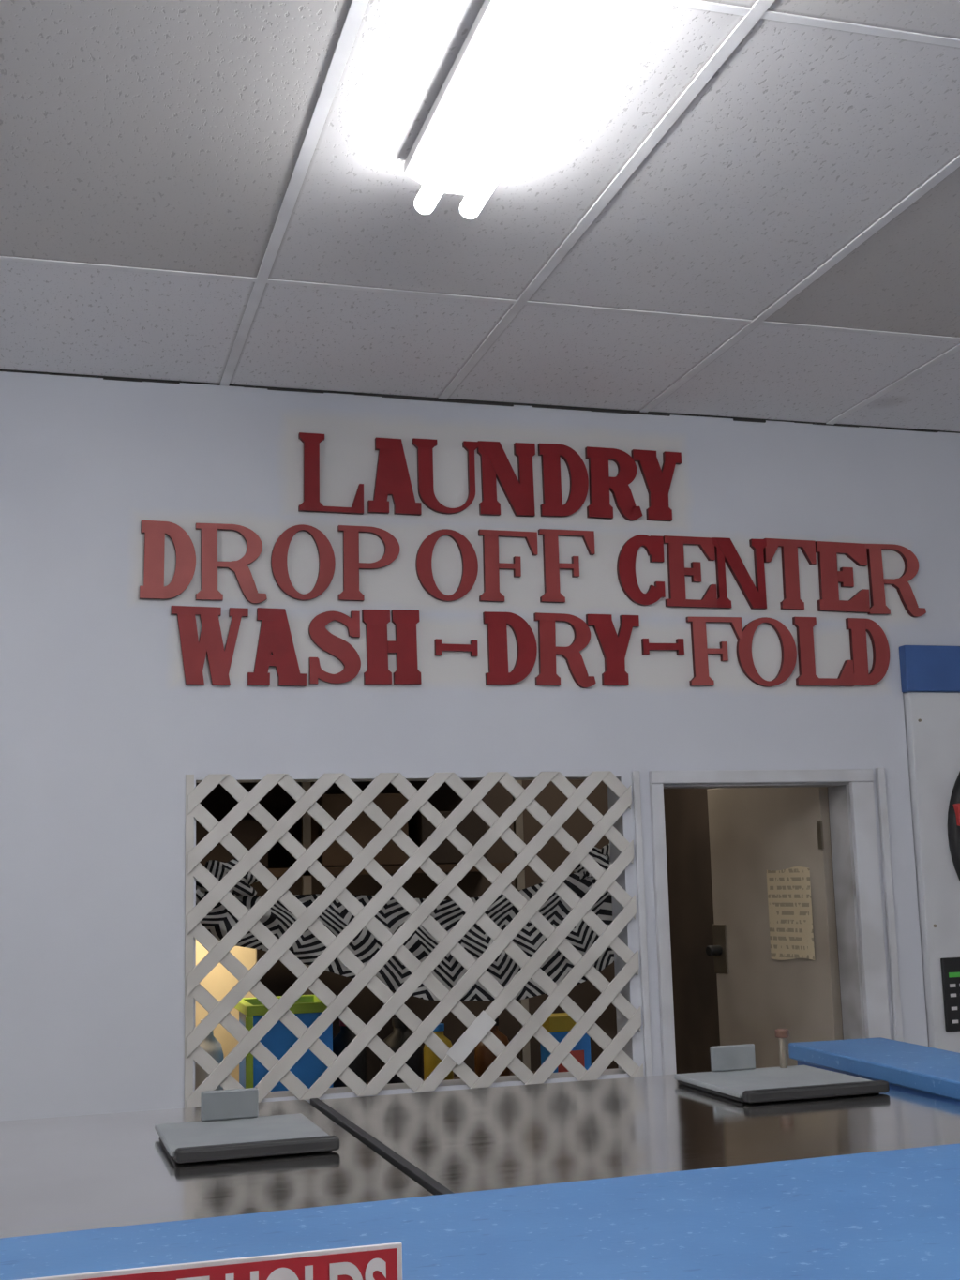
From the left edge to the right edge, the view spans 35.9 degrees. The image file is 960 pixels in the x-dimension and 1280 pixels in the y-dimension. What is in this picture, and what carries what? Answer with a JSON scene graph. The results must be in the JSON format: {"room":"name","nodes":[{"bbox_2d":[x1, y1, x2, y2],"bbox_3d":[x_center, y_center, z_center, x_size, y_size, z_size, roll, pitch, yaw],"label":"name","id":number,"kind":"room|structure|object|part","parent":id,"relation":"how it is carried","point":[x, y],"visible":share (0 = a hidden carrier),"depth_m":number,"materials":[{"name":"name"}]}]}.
{"room":"laundry","nodes":[
{"label":"laundry","id":0,"kind":"room"},
{"bbox_2d":[0,371,959,1121],"bbox_3d":[-0.698,0.785,4.160,9.000,3.085,0.120,1,-9,-16],"label":"wall","id":1,"kind":"structure","parent":0,"point":[102,729],"depth_m":4.32,"materials":[{"name":"paint"}]},
{"bbox_2d":[139,520,195,600],"bbox_3d":[-0.885,-0.224,4.199,0.153,0.227,0.018,1,-9,-16],"label":"sign","id":2,"kind":"object","parent":1,"relation":"attached to","point":[155,532],"depth_m":4.19,"materials":[{"name":"red paint"}]},
{"bbox_2d":[170,605,248,685],"bbox_3d":[-0.766,0.018,4.194,0.216,0.224,0.018,1,-9,-16],"label":"sign","id":3,"kind":"object","parent":1,"relation":"attached to","point":[194,650],"depth_m":4.18,"materials":[{"name":"red paint"}]},
{"bbox_2d":[271,524,335,601],"bbox_3d":[-0.515,-0.224,4.307,0.186,0.225,0.018,1,-9,-16],"label":"sign","id":4,"kind":"object","parent":1,"relation":"attached to","point":[279,552],"depth_m":4.30,"materials":[{"name":"red paint"}]},
{"bbox_2d":[195,523,421,686],"bbox_3d":[-0.493,-0.097,4.293,0.652,0.468,0.018,1,-9,-16],"label":"sign","id":5,"kind":"object","parent":1,"relation":"attached to","point":[275,637],"depth_m":4.27,"materials":[{"name":"red paint"}]},
{"bbox_2d":[337,525,399,601],"bbox_3d":[-0.330,-0.223,4.361,0.185,0.225,0.018,1,-9,-16],"label":"sign","id":6,"kind":"object","parent":1,"relation":"attached to","point":[352,565],"depth_m":4.35,"materials":[{"name":"red paint"}]},
{"bbox_2d":[195,843,614,1001],"bbox_3d":[-0.190,0.851,4.404,1.370,0.463,0.120,1,-9,-16],"label":"swag","id":7,"kind":"object","parent":1,"relation":"attached to","point":[219,921],"visible":0.46,"depth_m":4.42,"materials":[{"name":"fabric"}]},
{"bbox_2d":[184,770,644,1107],"bbox_3d":[-0.170,0.828,4.234,1.324,0.895,0.019,1,-9,-16],"label":"lattice screen","id":8,"kind":"object","parent":1,"relation":"attached to","point":[478,1030],"visible":0.92,"depth_m":4.21,"materials":[{"name":"plastic"}]},
{"bbox_2d":[415,528,478,602],"bbox_3d":[-0.101,-0.221,4.428,0.192,0.220,0.018,1,-9,-16],"label":"sign","id":9,"kind":"object","parent":1,"relation":"attached to","point":[424,556],"depth_m":4.42,"materials":[{"name":"red paint"}]},
{"bbox_2d":[0,369,959,433],"bbox_3d":[-0.722,-0.743,4.340,9.000,0.010,0.006,1,-9,-16],"label":"trim","id":10,"kind":"structure","parent":1,"relation":"attached to","point":[413,398],"depth_m":4.54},
{"bbox_2d":[298,432,681,521],"bbox_3d":[0.052,-0.485,4.516,1.221,0.250,0.018,1,-9,-16],"label":"sign","id":11,"kind":"object","parent":1,"relation":"attached to","point":[393,478],"depth_m":4.53,"materials":[{"name":"red paint"}]},
{"bbox_2d":[478,528,595,602],"bbox_3d":[0.173,-0.224,4.508,0.374,0.230,0.018,1,-9,-16],"label":"sign","id":12,"kind":"object","parent":1,"relation":"attached to","point":[491,593],"depth_m":4.50,"materials":[{"name":"red paint"}]},
{"bbox_2d":[482,611,639,688],"bbox_3d":[0.250,0.033,4.488,0.500,0.227,0.018,1,-9,-16],"label":"sign","id":13,"kind":"object","parent":1,"relation":"attached to","point":[613,646],"depth_m":4.48,"materials":[{"name":"red paint"}]},
{"bbox_2d":[632,768,903,1076],"bbox_3d":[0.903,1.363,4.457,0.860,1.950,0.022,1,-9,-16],"label":"door frame","id":14,"kind":"structure","parent":1,"relation":"in","point":[862,793],"depth_m":4.59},
{"bbox_2d":[617,534,926,617],"bbox_3d":[0.938,-0.202,4.729,1.077,0.246,0.018,1,-9,-16],"label":"sign","id":15,"kind":"object","parent":1,"relation":"attached to","point":[724,549],"depth_m":4.72,"materials":[{"name":"red paint"}]},
{"bbox_2d":[707,786,843,1068],"bbox_3d":[1.002,1.443,4.952,0.044,1.920,0.626,3,-10,-27],"label":"leaf","id":16,"kind":"object","parent":1,"relation":"attached to","point":[753,831],"depth_m":5.02,"materials":[{"name":"paint"}]},
{"bbox_2d":[706,924,728,973],"bbox_3d":[0.830,1.093,5.238,0.055,0.170,0.077,3,-10,-26],"label":"latch plate","id":17,"kind":"object","parent":16,"relation":"attached to","point":[719,931],"depth_m":5.23,"materials":[{"name":"metal"}]},
{"bbox_3d":[0.827,1.098,5.238,0.050,0.036,0.036,3,-10,-27],"label":"knob","id":18,"kind":"part","parent":17,"relation":"part of","materials":[{"name":"black metal"}]},
{"bbox_2d":[766,866,814,960],"bbox_3d":[1.028,0.907,4.910,0.008,0.307,0.225,3,-10,-27],"label":"paper notice","id":19,"kind":"object","parent":16,"relation":"attached to","point":[790,901],"visible":1,"depth_m":4.91,"materials":[{"name":"beige paper"}]},
{"bbox_3d":[1.122,1.372,4.680,0.008,1.590,0.018,3,-10,-27],"label":"hinges","id":20,"kind":"part","parent":16,"relation":"part of","materials":[{"name":"metal"}]},
{"bbox_2d":[685,616,889,687],"bbox_3d":[0.982,0.039,4.701,0.710,0.226,0.018,1,-9,-16],"label":"sign","id":21,"kind":"object","parent":1,"relation":"attached to","point":[854,671],"depth_m":4.70,"materials":[{"name":"red paint"}]},
{"bbox_2d":[0,0,959,431],"bbox_3d":[0.108,-1.269,1.508,9.200,0.100,10.200,1,-9,-16],"label":"ceiling","id":22,"kind":"structure","parent":0,"point":[154,134],"depth_m":3.24,"materials":[{"name":"tile"}]},
{"bbox_2d":[0,0,959,424],"bbox_3d":[0.359,-1.375,0.549,7.934,0.006,7.989,1,-9,-16],"label":"grid","id":23,"kind":"object","parent":22,"relation":"attached to","point":[357,7],"depth_m":3.36,"materials":[{"name":"white metal"}]},
{"bbox_2d":[404,0,616,219],"bbox_3d":[0.266,-1.105,1.905,0.190,0.093,2.424,1,-9,-16],"label":"fluorescent light","id":24,"kind":"object","parent":22,"relation":"attached to","point":[516,55],"visible":1,"depth_m":2.62,"materials":[{"name":"white"}]},
{"bbox_2d":[195,779,843,1082],"bbox_3d":[-0.226,1.138,5.242,2.720,2.700,1.780,1,-9,-16],"label":"wall","id":25,"kind":"structure","parent":0,"point":[686,813],"depth_m":6.10,"materials":[{"name":"paint"}]},
{"bbox_3d":[0.194,1.876,1.011,9.200,0.100,10.200,1,-9,-16],"label":"floor","id":26,"kind":"structure","parent":0,"visible":0},
{"bbox_2d":[0,1087,434,1238],"bbox_3d":[-0.630,1.337,2.020,0.960,1.324,0.950,1,-9,-17],"label":"washing machine","id":27,"kind":"object","parent":26,"relation":"on","point":[233,1153],"visible":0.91,"depth_m":2.05,"materials":[{"name":"silver metal"}]},
{"bbox_3d":[-0.361,0.744,2.234,0.233,0.010,0.243,1,-9,-17],"label":"hopper lid","id":28,"kind":"part","parent":27,"relation":"part of","materials":[{"name":"grey plastic"}]},
{"bbox_2d":[195,939,256,1089],"bbox_3d":[-0.969,1.749,5.038,0.400,1.470,0.202,1,-9,-16],"label":"cabinet","id":29,"kind":"object","parent":26,"relation":"on","point":[219,981],"visible":0.02,"depth_m":5.05,"materials":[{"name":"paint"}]},
{"bbox_2d":[195,780,530,1069],"bbox_3d":[-0.707,1.359,5.597,1.700,2.400,0.530,1,-9,-16],"label":"storage shelf","id":30,"kind":"object","parent":26,"relation":"on","point":[418,828],"visible":0.15,"depth_m":5.56,"materials":[{"name":"wood"}]},
{"bbox_2d":[366,1070,536,1084],"bbox_3d":[-0.474,1.942,4.682,1.720,0.950,0.650,1,-9,-16],"label":"countertop","id":31,"kind":"structure","parent":26,"relation":"on","point":[534,1072],"depth_m":5.19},
{"bbox_2d":[195,1019,223,1090],"bbox_3d":[-0.850,1.323,4.617,0.100,0.271,0.100,1,-9,-16],"label":"detergent bottle","id":32,"kind":"object","parent":31,"relation":"on","point":[210,1044],"visible":0.27,"depth_m":4.59,"materials":[{"name":"white plastic"}]},
{"bbox_2d":[234,994,332,1091],"bbox_3d":[-0.611,1.293,4.636,0.282,0.324,0.325,1,-9,-16],"label":"storage bin","id":33,"kind":"object","parent":31,"relation":"on","point":[279,1039],"visible":0.44,"depth_m":4.50,"materials":[{"name":"blue plastic"}]},
{"bbox_2d":[332,1019,366,1087],"bbox_3d":[-0.422,1.332,4.720,0.120,0.261,0.120,1,-9,-16],"label":"detergent bottle","id":34,"kind":"object","parent":31,"relation":"on","point":[358,1065],"visible":0.34,"depth_m":4.68,"materials":[{"name":"black plastic"}]},
{"bbox_2d":[379,1017,423,1084],"bbox_3d":[-0.256,1.355,4.828,0.140,0.241,0.140,1,-9,-16],"label":"detergent bottle","id":35,"kind":"object","parent":31,"relation":"on","point":[400,1033],"visible":0.46,"depth_m":4.79,"materials":[{"name":"black plastic"}]},
{"bbox_2d":[423,1023,453,1081],"bbox_3d":[-0.140,1.400,5.002,0.100,0.201,0.100,1,-9,-16],"label":"detergent bottle","id":36,"kind":"object","parent":31,"relation":"on","point":[431,1061],"visible":0.36,"depth_m":4.97,"materials":[{"name":"yellow plastic"}]},
{"bbox_2d":[474,1017,511,1077],"bbox_3d":[0.041,1.377,4.953,0.120,0.221,0.120,1,-9,-16],"label":"detergent bottle","id":37,"kind":"object","parent":31,"relation":"on","point":[484,1057],"visible":0.27,"depth_m":4.91,"materials":[{"name":"brown plastic"}]},
{"bbox_2d":[541,1012,591,1072],"bbox_3d":[0.279,1.340,4.817,0.140,0.239,0.102,1,-9,-16],"label":"box","id":38,"kind":"object","parent":31,"relation":"on","point":[559,1025],"visible":0.25,"depth_m":4.78,"materials":[{"name":"blue cardboard"}]},
{"bbox_2d":[0,1143,959,1279],"bbox_3d":[-0.301,1.224,1.241,4.350,1.285,0.550,1,-9,-19],"label":"countertop","id":39,"kind":"structure","parent":26,"relation":"on","point":[894,1214],"depth_m":1.53,"materials":[{"name":"laminate"}]},
{"bbox_2d":[16,1242,402,1279],"bbox_3d":[-0.326,0.557,1.023,0.562,0.217,0.004,1,-9,-16],"label":"printed sign","id":40,"kind":"object","parent":39,"relation":"attached to","point":[384,1261],"visible":1,"depth_m":1.09,"materials":[{"name":"red plastic"}]},
{"bbox_2d":[310,1028,959,1195],"bbox_3d":[0.295,1.341,2.288,0.956,1.348,0.952,1,-9,-17],"label":"washing machine","id":41,"kind":"object","parent":26,"relation":"on","point":[738,1112],"depth_m":2.30,"materials":[{"name":"silver metal"}]},
{"bbox_3d":[0.526,0.792,2.634,0.264,0.008,0.255,1,-9,-17],"label":"hopper frame","id":42,"kind":"part","parent":41,"relation":"part of","materials":[{"name":"silver metal"}]},
{"bbox_3d":[0.522,0.783,2.635,0.270,0.010,0.258,1,-9,-17],"label":"hopper lid","id":43,"kind":"part","parent":41,"relation":"part of","materials":[{"name":"grey plastic"}]},
{"bbox_3d":[0.565,0.762,2.766,0.026,0.070,0.026,1,-9,-16],"label":"metal knob","id":44,"kind":"part","parent":41,"relation":"part of","materials":[{"name":"silver metal"}]},
{"bbox_3d":[0.566,0.770,2.765,0.014,0.054,0.014,1,-9,-16],"label":"stem","id":45,"kind":"part","parent":41,"relation":"part of","materials":[{"name":"metal"}]},
{"bbox_2d":[788,1037,959,1105],"bbox_3d":[0.886,1.389,2.499,0.215,1.288,1.030,1,-9,-14],"label":"countertop","id":46,"kind":"structure","parent":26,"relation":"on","point":[931,1073],"depth_m":2.77,"materials":[{"name":"laminate"}]},
{"bbox_3d":[0.887,1.405,2.491,0.195,1.255,1.000,1,-9,-14],"label":"panel","id":47,"kind":"part","parent":46,"relation":"part of","materials":[{"name":"blue laminate"}]},
{"bbox_2d":[899,645,959,1053],"bbox_3d":[1.756,1.238,5.077,0.942,2.344,0.800,1,-9,-16],"label":"dryer","id":48,"kind":"object","parent":26,"relation":"on","point":[930,674],"visible":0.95,"depth_m":4.73,"materials":[{"name":"white metal"}]},
{"bbox_3d":[1.849,1.117,4.748,0.830,0.225,0.012,1,-9,-16],"label":"control panel","id":49,"kind":"part","parent":48,"relation":"part of","materials":[{"name":"black plastic"}]},
{"bbox_3d":[1.526,0.556,4.719,0.023,0.070,0.035,1,-9,-16],"label":"door handle","id":50,"kind":"part","parent":48,"relation":"part of","materials":[{"name":"red plastic"}]}
]}

